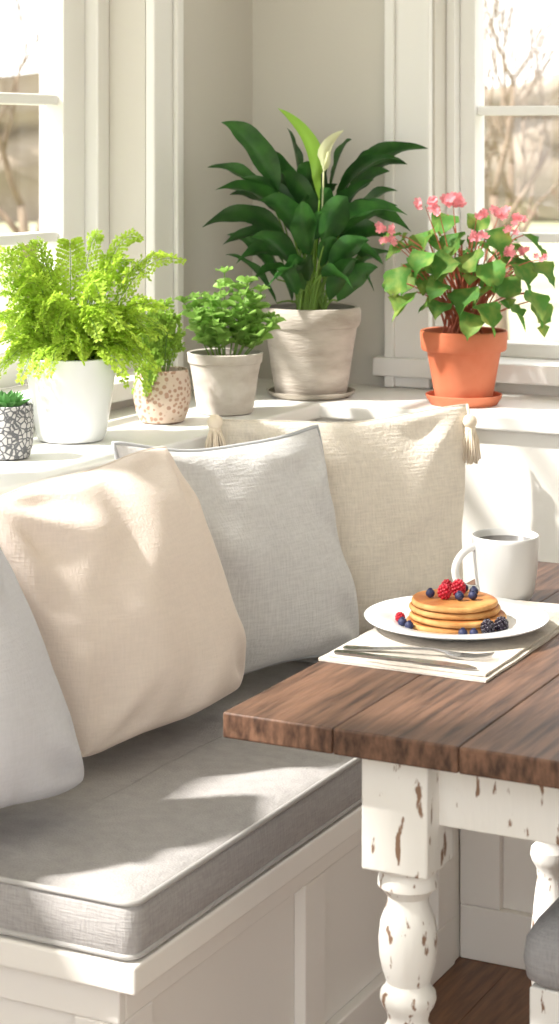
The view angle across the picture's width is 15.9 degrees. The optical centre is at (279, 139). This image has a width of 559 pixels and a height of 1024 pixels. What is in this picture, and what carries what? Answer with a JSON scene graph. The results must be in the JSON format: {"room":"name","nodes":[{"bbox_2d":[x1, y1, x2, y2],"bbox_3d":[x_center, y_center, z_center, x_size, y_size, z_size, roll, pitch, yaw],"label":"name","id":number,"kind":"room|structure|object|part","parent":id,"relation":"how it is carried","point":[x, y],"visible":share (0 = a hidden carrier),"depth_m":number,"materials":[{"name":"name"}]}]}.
{"room":"breakfast nook","nodes":[
{"label":"breakfast nook","id":0,"kind":"room"},
{"bbox_2d":[3,0,252,427],"bbox_3d":[-1.232,-0.140,2.406,0.220,3.220,5.170,0,0,27],"label":"wall","id":1,"kind":"structure","parent":0,"point":[218,34],"depth_m":4.24,"materials":[{"name":"paint"}]},
{"bbox_2d":[0,0,108,388],"bbox_3d":[-0.948,-0.513,3.027,0.110,1.973,2.433,0,0,27],"label":"window","id":2,"kind":"structure","parent":1,"relation":"in","point":[72,99],"depth_m":4.01,"materials":[{"name":"paint"}]},
{"bbox_2d":[0,0,183,402],"bbox_3d":[-0.863,-0.535,2.982,0.155,2.129,2.670,0,0,27],"label":"trim","id":3,"kind":"structure","parent":1,"relation":"attached to","point":[164,18],"depth_m":4.07,"materials":[{"name":"paint"}]},
{"bbox_2d":[253,0,558,395],"bbox_3d":[1.808,-0.140,3.636,4.080,3.220,0.220,0,0,27],"label":"wall","id":4,"kind":"structure","parent":0,"point":[319,62],"depth_m":4.37,"materials":[{"name":"paint"}]},
{"bbox_2d":[372,0,558,388],"bbox_3d":[0.876,-0.535,4.032,1.440,2.129,0.160,0,0,27],"label":"trim","id":5,"kind":"structure","parent":4,"relation":"attached to","point":[407,23],"depth_m":4.26,"materials":[{"name":"paint"}]},
{"bbox_2d":[446,0,558,359],"bbox_3d":[0.914,-0.517,4.096,1.190,1.965,0.110,0,0,27],"label":"window","id":6,"kind":"structure","parent":4,"relation":"in","point":[466,110],"depth_m":4.32,"materials":[{"name":"paint"}]},
{"bbox_2d":[315,418,558,582],"bbox_3d":[1.331,1.005,3.581,3.280,0.890,0.310,0,0,27],"label":"wall","id":7,"kind":"structure","parent":0,"point":[514,483],"depth_m":3.86,"materials":[{"name":"paint"}]},
{"bbox_2d":[428,956,531,1023],"bbox_3d":[0.593,1.460,1.381,4.402,0.020,4.999,0,0,27],"label":"floor","id":8,"kind":"structure","parent":0,"point":[471,991],"depth_m":3.39,"materials":[{"name":"brown wood"}]},
{"bbox_2d":[0,803,454,1023],"bbox_3d":[-0.134,1.237,3.098,0.488,0.426,1.154,0,0,27],"label":"storage bench","id":9,"kind":"object","parent":8,"relation":"on","point":[298,943],"visible":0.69,"depth_m":2.87,"materials":[{"name":"paint"}]},
{"bbox_2d":[0,659,361,959],"bbox_3d":[-0.133,0.982,3.100,0.489,0.080,1.156,0,0,27],"label":"bench cushion","id":10,"kind":"object","parent":9,"relation":"on","point":[162,825],"visible":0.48,"depth_m":2.77,"materials":[{"name":"fabric"}]},
{"bbox_2d":[0,548,83,808],"bbox_3d":[-0.451,0.712,2.660,0.195,0.396,0.466,0,0,45],"label":"throw pillow","id":11,"kind":"object","parent":10,"relation":"on","point":[41,757],"visible":1,"depth_m":2.68,"materials":[{"name":"grey fabric"}]},
{"bbox_2d":[0,446,245,756],"bbox_3d":[-0.217,0.707,3.091,0.209,0.418,0.519,0,0,36],"label":"throw pillow","id":12,"kind":"object","parent":10,"relation":"on","point":[116,564],"visible":0.93,"depth_m":2.99,"materials":[{"name":"beige fabric"}]},
{"bbox_2d":[112,424,358,673],"bbox_3d":[-0.050,0.707,3.433,0.536,0.425,0.133,0,0,-44],"label":"throw pillow","id":13,"kind":"object","parent":10,"relation":"on","point":[267,506],"visible":0.62,"depth_m":3.43,"materials":[{"name":"grey fabric"}]},
{"bbox_3d":[-0.134,1.042,3.098,0.488,0.036,1.154,0,0,27],"label":"lid","id":14,"kind":"part","parent":9,"relation":"part of","materials":[{"name":"paint"}]},
{"bbox_2d":[223,561,558,1023],"bbox_3d":[0.761,1.070,2.549,1.356,0.760,0.997,0,0,27],"label":"dining table","id":15,"kind":"object","parent":8,"relation":"on","point":[439,755],"visible":0.88,"depth_m":2.37,"materials":[{"name":"brown wood"}]},
{"bbox_3d":[0.154,1.086,2.393,0.085,0.728,0.085,0,0,27],"label":"leg","id":16,"kind":"part","parent":15,"relation":"part of","materials":[{"name":"paint"}]},
{"bbox_2d":[318,600,558,682],"bbox_3d":[0.253,0.685,2.784,0.239,0.008,0.426,0,0,27],"label":"napkin","id":17,"kind":"object","parent":15,"relation":"on","point":[508,651],"visible":0.46,"depth_m":2.67,"materials":[{"name":"fabric"}]},
{"bbox_2d":[334,649,476,669],"bbox_3d":[0.165,0.679,2.617,0.202,0.003,0.020,0,0,25],"label":"table knife","id":18,"kind":"object","parent":17,"relation":"on","point":[344,652],"visible":1,"depth_m":2.61,"materials":[{"name":"metal"}]},
{"bbox_2d":[343,645,494,659],"bbox_3d":[0.183,0.676,2.650,0.203,0.009,0.024,0,0,17],"label":"fork","id":19,"kind":"object","parent":17,"relation":"on","point":[458,655],"visible":1,"depth_m":2.64,"materials":[{"name":"metal"}]},
{"bbox_2d":[364,596,548,640],"bbox_3d":[0.247,0.672,2.792,0.257,0.018,0.257,0,0,27],"label":"plate","id":20,"kind":"object","parent":17,"relation":"on","point":[522,617],"visible":0.56,"depth_m":2.78,"materials":[{"name":"ceramic"}]},
{"bbox_2d":[395,612,404,621],"bbox_3d":[0.169,0.668,2.796,0.014,0.017,0.014,0,0,2],"label":"raspberry","id":21,"kind":"object","parent":20,"relation":"on","point":[398,615],"visible":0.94,"depth_m":2.79,"materials":[{"name":"red food"}]},
{"bbox_2d":[398,617,406,625],"bbox_3d":[0.171,0.668,2.774,0.013,0.013,0.013,0,0,12],"label":"blueberry","id":22,"kind":"object","parent":20,"relation":"on","point":[402,620],"visible":0.96,"depth_m":2.77,"materials":[{"name":"blue food"}]},
{"bbox_2d":[404,620,413,628],"bbox_3d":[0.179,0.668,2.754,0.013,0.013,0.013,0,0,-42],"label":"blueberry","id":23,"kind":"object","parent":20,"relation":"on","point":[408,624],"visible":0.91,"depth_m":2.75,"materials":[{"name":"blue food"}]},
{"bbox_2d":[406,616,495,633],"bbox_3d":[0.246,0.672,2.794,0.138,0.009,0.138,0,0,27],"label":"pancake","id":24,"kind":"object","parent":20,"relation":"on","point":[418,626],"visible":0.2,"depth_m":2.74,"materials":[{"name":"orange food"}]},
{"bbox_2d":[409,609,506,627],"bbox_3d":[0.250,0.662,2.790,0.135,0.009,0.131,0,0,27],"label":"pancake","id":25,"kind":"object","parent":24,"relation":"on","point":[443,623],"visible":0.38,"depth_m":2.74,"materials":[{"name":"orange food"}]},
{"bbox_2d":[409,601,500,619],"bbox_3d":[0.244,0.653,2.796,0.130,0.009,0.125,0,0,27],"label":"pancake","id":26,"kind":"object","parent":25,"relation":"on","point":[494,611],"visible":0.41,"depth_m":2.74,"materials":[{"name":"orange food"}]},
{"bbox_2d":[411,589,497,613],"bbox_3d":[0.244,0.644,2.795,0.123,0.009,0.122,0,0,27],"label":"pancake","id":27,"kind":"object","parent":26,"relation":"on","point":[484,601],"visible":0.87,"depth_m":2.76,"materials":[{"name":"orange food"}]},
{"bbox_2d":[426,588,434,596],"bbox_3d":[0.211,0.632,2.792,0.013,0.013,0.013,0,0,-21],"label":"blueberry","id":28,"kind":"object","parent":27,"relation":"on","point":[430,592],"visible":1,"depth_m":2.79,"materials":[{"name":"blue food"}]},
{"bbox_2d":[437,583,451,599],"bbox_3d":[0.230,0.629,2.785,0.020,0.024,0.020,0,0,34],"label":"raspberry","id":29,"kind":"object","parent":27,"relation":"on","point":[444,590],"visible":1,"depth_m":2.78,"materials":[{"name":"red food"}]},
{"bbox_2d":[441,579,451,586],"bbox_3d":[0.237,0.630,2.825,0.018,0.020,0.018,0,0,-24],"label":"raspberry","id":30,"kind":"object","parent":27,"relation":"on","point":[449,582],"visible":0.4,"depth_m":2.82,"materials":[{"name":"red food"}]},
{"bbox_2d":[451,579,465,595],"bbox_3d":[0.251,0.627,2.801,0.022,0.025,0.022,0,0,-1],"label":"raspberry","id":31,"kind":"object","parent":27,"relation":"on","point":[457,585],"visible":0.88,"depth_m":2.79,"materials":[{"name":"red food"}]},
{"bbox_2d":[455,591,463,599],"bbox_3d":[0.250,0.632,2.774,0.013,0.013,0.013,0,0,30],"label":"blueberry","id":32,"kind":"object","parent":27,"relation":"on","point":[459,595],"visible":1,"depth_m":2.77,"materials":[{"name":"blue food"}]},
{"bbox_2d":[468,590,477,599],"bbox_3d":[0.269,0.632,2.778,0.013,0.013,0.013,0,0,1],"label":"blueberry","id":33,"kind":"object","parent":27,"relation":"on","point":[472,595],"visible":1,"depth_m":2.77,"materials":[{"name":"blue food"}]},
{"bbox_2d":[469,586,477,593],"bbox_3d":[0.273,0.632,2.804,0.013,0.013,0.013,0,0,43],"label":"blueberry","id":34,"kind":"object","parent":27,"relation":"on","point":[472,587],"visible":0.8,"depth_m":2.80,"materials":[{"name":"blue food"}]},
{"bbox_2d":[458,627,467,633],"bbox_3d":[0.249,0.668,2.711,0.013,0.013,0.013,0,0,-32],"label":"blueberry","id":35,"kind":"object","parent":20,"relation":"on","point":[462,630],"visible":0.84,"depth_m":2.71,"materials":[{"name":"blue food"}]},
{"bbox_2d":[469,628,477,633],"bbox_3d":[0.264,0.668,2.713,0.012,0.012,0.012,0,0,20],"label":"blueberry","id":36,"kind":"object","parent":20,"relation":"on","point":[473,630],"visible":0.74,"depth_m":2.71,"materials":[{"name":"blue food"}]},
{"bbox_2d":[480,619,494,632],"bbox_3d":[0.284,0.664,2.723,0.021,0.024,0.021,0,0,-35],"label":"blackberry","id":37,"kind":"object","parent":20,"relation":"on","point":[487,626],"visible":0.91,"depth_m":2.72,"materials":[{"name":"black food"}]},
{"bbox_2d":[494,616,508,631],"bbox_3d":[0.303,0.664,2.738,0.021,0.024,0.021,0,0,-8],"label":"blackberry","id":38,"kind":"object","parent":20,"relation":"on","point":[501,623],"visible":0.93,"depth_m":2.73,"materials":[{"name":"black food"}]},
{"bbox_2d":[451,528,538,600],"bbox_3d":[0.331,0.641,3.005,0.116,0.097,0.110,0,0,27],"label":"coffee mug","id":39,"kind":"object","parent":15,"relation":"on","point":[505,560],"visible":0.85,"depth_m":2.97,"materials":[{"name":"ceramic"}]},
{"bbox_3d":[0.278,0.640,2.989,0.043,0.075,0.011,0,0,-15],"label":"handle","id":40,"kind":"part","parent":39,"relation":"part of","materials":[{"name":"ceramic"}]},
{"bbox_3d":[0.412,1.086,3.011,0.085,0.728,0.085,0,0,27],"label":"leg","id":41,"kind":"part","parent":15,"relation":"part of","materials":[{"name":"paint"}]},
{"bbox_2d":[454,828,536,969],"bbox_3d":[1.182,1.237,3.279,2.670,0.426,0.356,0,0,27],"label":"wall","id":42,"kind":"structure","parent":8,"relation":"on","point":[496,875],"depth_m":3.52,"materials":[{"name":"paint"}]},
{"bbox_3d":[1.177,0.982,3.281,2.657,0.081,0.353,0,0,27],"label":"bench cushion","id":43,"kind":"object","parent":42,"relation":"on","visible":0},
{"bbox_2d":[205,404,480,633],"bbox_3d":[0.119,0.702,3.680,0.579,0.431,0.102,0,0,-24],"label":"throw pillow","id":44,"kind":"object","parent":43,"relation":"on","point":[397,483],"visible":0.52,"depth_m":3.69,"materials":[{"name":"fabric"}]},
{"bbox_2d":[524,897,558,1023],"bbox_3d":[0.586,1.199,2.563,0.436,0.502,0.436,0,0,27],"label":"upholstered stool","id":45,"kind":"object","parent":8,"relation":"on","point":[541,951],"visible":1,"depth_m":2.46,"materials":[{"name":"fabric"}]},
{"bbox_3d":[0.346,1.248,2.486,0.065,0.403,0.065,0,0,27],"label":"leg","id":46,"kind":"part","parent":45,"relation":"part of","materials":[{"name":"paint"}]},
{"bbox_3d":[-0.615,1.005,3.028,0.314,0.890,2.438,0,0,27],"label":"wall","id":47,"kind":"structure","parent":0,"visible":0},
{"bbox_2d":[0,378,558,495],"bbox_3d":[0.777,0.545,2.494,3.280,0.030,2.750,0,0,27],"label":"ledge","id":48,"kind":"object","parent":47,"relation":"on","point":[525,413],"depth_m":3.83,"materials":[{"name":"paint"}]},
{"bbox_2d":[0,389,33,460],"bbox_3d":[-0.452,0.474,3.333,0.086,0.112,0.086,0,0,27],"label":"potted succulent","id":49,"kind":"object","parent":48,"relation":"on","point":[16,413],"visible":1,"depth_m":3.30,"materials":[{"name":"grey ceramic"}]},
{"bbox_2d":[0,228,186,443],"bbox_3d":[-0.352,0.342,3.514,0.370,0.375,0.218,0,0,5],"label":"potted fern","id":50,"kind":"object","parent":48,"relation":"on","point":[71,357],"visible":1,"depth_m":3.49,"materials":[{"name":"green plant"}]},
{"bbox_2d":[24,355,116,443],"bbox_3d":[-0.368,0.455,3.533,0.170,0.148,0.170,0,0,27],"label":"pot","id":51,"kind":"object","parent":50,"relation":"on","point":[73,406],"depth_m":3.47,"materials":[{"name":"white ceramic"}]},
{"bbox_3d":[-0.362,0.302,3.533,0.328,0.265,0.236,0,0,27],"label":"stem","id":52,"kind":"part","parent":50,"relation":"part of","materials":[{"name":"green plant"}]},
{"bbox_2d":[131,297,190,423],"bbox_3d":[-0.229,0.411,3.751,0.130,0.236,0.126,0,0,-20],"label":"potted plant","id":53,"kind":"object","parent":48,"relation":"on","point":[168,402],"visible":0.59,"depth_m":3.72,"materials":[{"name":"ceramic"}]},
{"bbox_3d":[-0.234,0.386,3.744,0.101,0.165,0.108,0,0,-5],"label":"stem","id":54,"kind":"part","parent":53,"relation":"part of","materials":[{"name":"green plant"}]},
{"bbox_2d":[133,366,190,423],"bbox_3d":[-0.221,0.480,3.759,0.108,0.100,0.108,0,0,27],"label":"pot","id":55,"kind":"object","parent":53,"relation":"on","point":[168,402],"depth_m":3.72,"materials":[{"name":"ceramic"}]},
{"bbox_2d":[174,266,285,415],"bbox_3d":[-0.102,0.388,3.881,0.186,0.284,0.159,0,0,-24],"label":"potted plant","id":56,"kind":"object","parent":48,"relation":"on","point":[225,379],"visible":1,"depth_m":3.85,"materials":[{"name":"plant"}]},
{"bbox_2d":[187,348,262,415],"bbox_3d":[-0.106,0.470,3.883,0.148,0.118,0.148,0,0,27],"label":"pot","id":57,"kind":"object","parent":56,"relation":"on","point":[225,380],"depth_m":3.83,"materials":[{"name":"ceramic"}]},
{"bbox_3d":[-0.102,0.343,3.888,0.164,0.164,0.117,0,0,-14],"label":"stem","id":58,"kind":"part","parent":56,"relation":"part of","materials":[{"name":"green plant"}]},
{"bbox_2d":[267,387,354,400],"bbox_3d":[0.065,0.523,4.136,0.184,0.014,0.184,0,0,27],"label":"saucer","id":59,"kind":"object","parent":48,"relation":"on","point":[271,390],"visible":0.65,"depth_m":4.06,"materials":[{"name":"ceramic"}]},
{"bbox_2d":[261,303,360,394],"bbox_3d":[0.065,0.434,4.136,0.208,0.182,0.208,0,0,27],"label":"pot","id":60,"kind":"object","parent":59,"relation":"on","point":[311,353],"depth_m":4.06,"materials":[{"name":"ceramic"}]},
{"bbox_2d":[203,108,427,394],"bbox_3d":[0.075,0.230,4.132,0.464,0.590,0.233,0,0,0],"label":"peace lily","id":61,"kind":"object","parent":59,"relation":"on","point":[311,353],"visible":0.99,"depth_m":4.08,"materials":[{"name":"plant"}]},
{"bbox_3d":[0.063,0.229,4.138,0.159,0.277,0.130,0,0,27],"label":"stem","id":62,"kind":"part","parent":61,"relation":"part of","materials":[{"name":"green plant"}]},
{"bbox_2d":[316,130,343,269],"bbox_3d":[0.088,0.173,4.100,0.085,0.385,0.033,0,0,38],"label":"flower","id":63,"kind":"object","parent":61,"relation":"on","point":[329,208],"depth_m":4.08,"materials":[{"name":"white plant"}]},
{"bbox_2d":[425,390,501,407],"bbox_3d":[0.370,0.519,4.015,0.154,0.021,0.154,0,0,27],"label":"saucer","id":64,"kind":"object","parent":48,"relation":"on","point":[434,400],"visible":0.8,"depth_m":3.96,"materials":[{"name":"ceramic"}]},
{"bbox_2d":[420,326,507,397],"bbox_3d":[0.370,0.452,4.015,0.176,0.142,0.176,0,0,27],"label":"pot","id":65,"kind":"object","parent":64,"relation":"on","point":[463,360],"depth_m":3.95,"materials":[{"name":"ceramic"}]},
{"bbox_2d":[375,192,554,397],"bbox_3d":[0.375,0.313,4.007,0.345,0.420,0.225,0,0,15],"label":"begonias","id":66,"kind":"object","parent":64,"relation":"on","point":[463,354],"visible":0.98,"depth_m":3.97,"materials":[{"name":"plant"}]},
{"bbox_2d":[375,221,395,234],"bbox_3d":[0.210,0.175,3.978,0.041,0.028,0.020,0,0,-19],"label":"flower","id":67,"kind":"object","parent":66,"relation":"on","point":[380,228],"depth_m":3.98,"materials":[{"name":"pink plant"}]},
{"bbox_2d":[379,235,397,245],"bbox_3d":[0.216,0.199,3.969,0.038,0.025,0.015,0,0,-16],"label":"flower","id":68,"kind":"object","parent":66,"relation":"on","point":[392,239],"depth_m":3.97,"materials":[{"name":"pink plant"}]},
{"bbox_2d":[413,196,437,209],"bbox_3d":[0.290,0.124,3.963,0.049,0.029,0.022,0,0,-4],"label":"flower","id":69,"kind":"object","parent":66,"relation":"on","point":[432,201],"depth_m":3.96,"materials":[{"name":"pink plant"}]},
{"bbox_2d":[427,203,440,215],"bbox_3d":[0.306,0.138,3.958,0.028,0.026,0.022,0,0,7],"label":"flower","id":70,"kind":"object","parent":66,"relation":"on","point":[433,207],"depth_m":3.96,"materials":[{"name":"pink plant"}]},
{"bbox_2d":[439,192,466,207],"bbox_3d":[0.347,0.119,3.986,0.056,0.033,0.021,0,0,-9],"label":"flower","id":71,"kind":"object","parent":66,"relation":"on","point":[458,199],"depth_m":3.99,"materials":[{"name":"pink plant"}]},
{"bbox_3d":[0.367,0.260,4.006,0.316,0.269,0.150,0,0,-7],"label":"stem","id":72,"kind":"part","parent":66,"relation":"part of","materials":[{"name":"green plant"}]},
{"bbox_2d":[468,230,489,241],"bbox_3d":[0.395,0.190,3.959,0.044,0.025,0.019,0,0,7],"label":"flower","id":73,"kind":"object","parent":66,"relation":"on","point":[475,237],"depth_m":3.96,"materials":[{"name":"pink plant"}]},
{"bbox_2d":[474,208,488,219],"bbox_3d":[0.401,0.148,3.988,0.031,0.024,0.024,0,0,-9],"label":"flower","id":74,"kind":"object","parent":66,"relation":"on","point":[483,213],"depth_m":3.98,"materials":[{"name":"pink plant"}]},
{"bbox_2d":[489,205,510,219],"bbox_3d":[0.440,0.145,3.986,0.044,0.031,0.019,0,0,3],"label":"flower","id":75,"kind":"object","parent":66,"relation":"on","point":[503,214],"depth_m":3.99,"materials":[{"name":"pink plant"}]},
{"bbox_2d":[503,245,516,256],"bbox_3d":[0.458,0.220,3.967,0.028,0.025,0.017,0,0,27],"label":"flower","id":76,"kind":"object","parent":66,"relation":"on","point":[508,251],"depth_m":3.97,"materials":[{"name":"pink plant"}]},
{"bbox_2d":[503,225,518,234],"bbox_3d":[0.459,0.179,3.982,0.033,0.021,0.024,0,0,-4],"label":"flower","id":77,"kind":"object","parent":66,"relation":"on","point":[506,229],"depth_m":3.98,"materials":[{"name":"pink plant"}]},
{"bbox_2d":[511,212,527,226],"bbox_3d":[0.480,0.160,4.009,0.028,0.030,0.022,0,0,-39],"label":"flower","id":78,"kind":"object","parent":66,"relation":"on","point":[516,217],"depth_m":4.01,"materials":[{"name":"pink plant"}]},
{"bbox_2d":[518,246,529,255],"bbox_3d":[0.487,0.222,3.996,0.024,0.021,0.019,0,0,2],"label":"flower","id":79,"kind":"object","parent":66,"relation":"on","point":[522,250],"depth_m":3.99,"materials":[{"name":"pink plant"}]},
{"bbox_2d":[533,253,547,261],"bbox_3d":[0.517,0.233,3.963,0.030,0.018,0.017,0,0,11],"label":"flower","id":80,"kind":"object","parent":66,"relation":"on","point":[545,256],"depth_m":3.96,"materials":[{"name":"pink plant"}]},
{"label":"outside","id":81,"kind":"structure","parent":0,"visible":0},
{"bbox_2d":[0,221,558,346],"bbox_3d":[4.625,1.950,20.090,130.000,0.001,120.000,0,0,27],"label":"ground","id":82,"kind":"structure","parent":81,"point":[540,284],"depth_m":25.75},
{"bbox_2d":[0,0,38,327],"bbox_3d":[-2.506,-0.103,18.502,2.434,4.117,2.114,0,0,19],"label":"bare tree","id":83,"kind":"object","parent":82,"relation":"on","point":[22,209],"visible":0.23,"depth_m":18.06,"materials":[{"name":"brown plant"}]},
{"bbox_2d":[0,0,38,159],"bbox_3d":[-4.172,-0.688,24.751,2.501,5.279,3.101,0,0,-6],"label":"bare tree","id":84,"kind":"object","parent":82,"relation":"on","point":[7,0],"visible":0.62,"depth_m":25.46,"materials":[{"name":"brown plant"}]},
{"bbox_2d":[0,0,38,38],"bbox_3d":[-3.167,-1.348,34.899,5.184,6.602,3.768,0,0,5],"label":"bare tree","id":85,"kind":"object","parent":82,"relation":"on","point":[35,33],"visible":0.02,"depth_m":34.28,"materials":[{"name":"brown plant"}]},
{"bbox_2d":[0,72,558,221],"bbox_3d":[1.234,-0.285,38.048,79.368,4.470,21.618,0,0,2],"label":"treeline","id":86,"kind":"object","parent":82,"relation":"on","point":[22,149],"visible":0.11,"depth_m":47.57,"materials":[{"name":"plant"}]},
{"bbox_2d":[484,0,558,339],"bbox_3d":[2.329,-0.233,18.927,2.347,4.374,1.774,0,0,-24],"label":"bare tree","id":87,"kind":"object","parent":82,"relation":"on","point":[494,200],"visible":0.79,"depth_m":18.72,"materials":[{"name":"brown plant"}]},
{"bbox_2d":[484,0,558,303],"bbox_3d":[2.655,-0.275,23.067,2.186,4.465,2.189,0,0,17],"label":"bare tree","id":88,"kind":"object","parent":82,"relation":"on","point":[509,186],"visible":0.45,"depth_m":23.20,"materials":[{"name":"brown plant"}]},
{"bbox_2d":[484,0,558,261],"bbox_3d":[3.841,-0.797,32.474,2.243,5.498,4.661,0,0,-1],"label":"bare tree","id":89,"kind":"object","parent":82,"relation":"on","point":[523,67],"visible":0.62,"depth_m":31.96,"materials":[{"name":"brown plant"}]}
]}

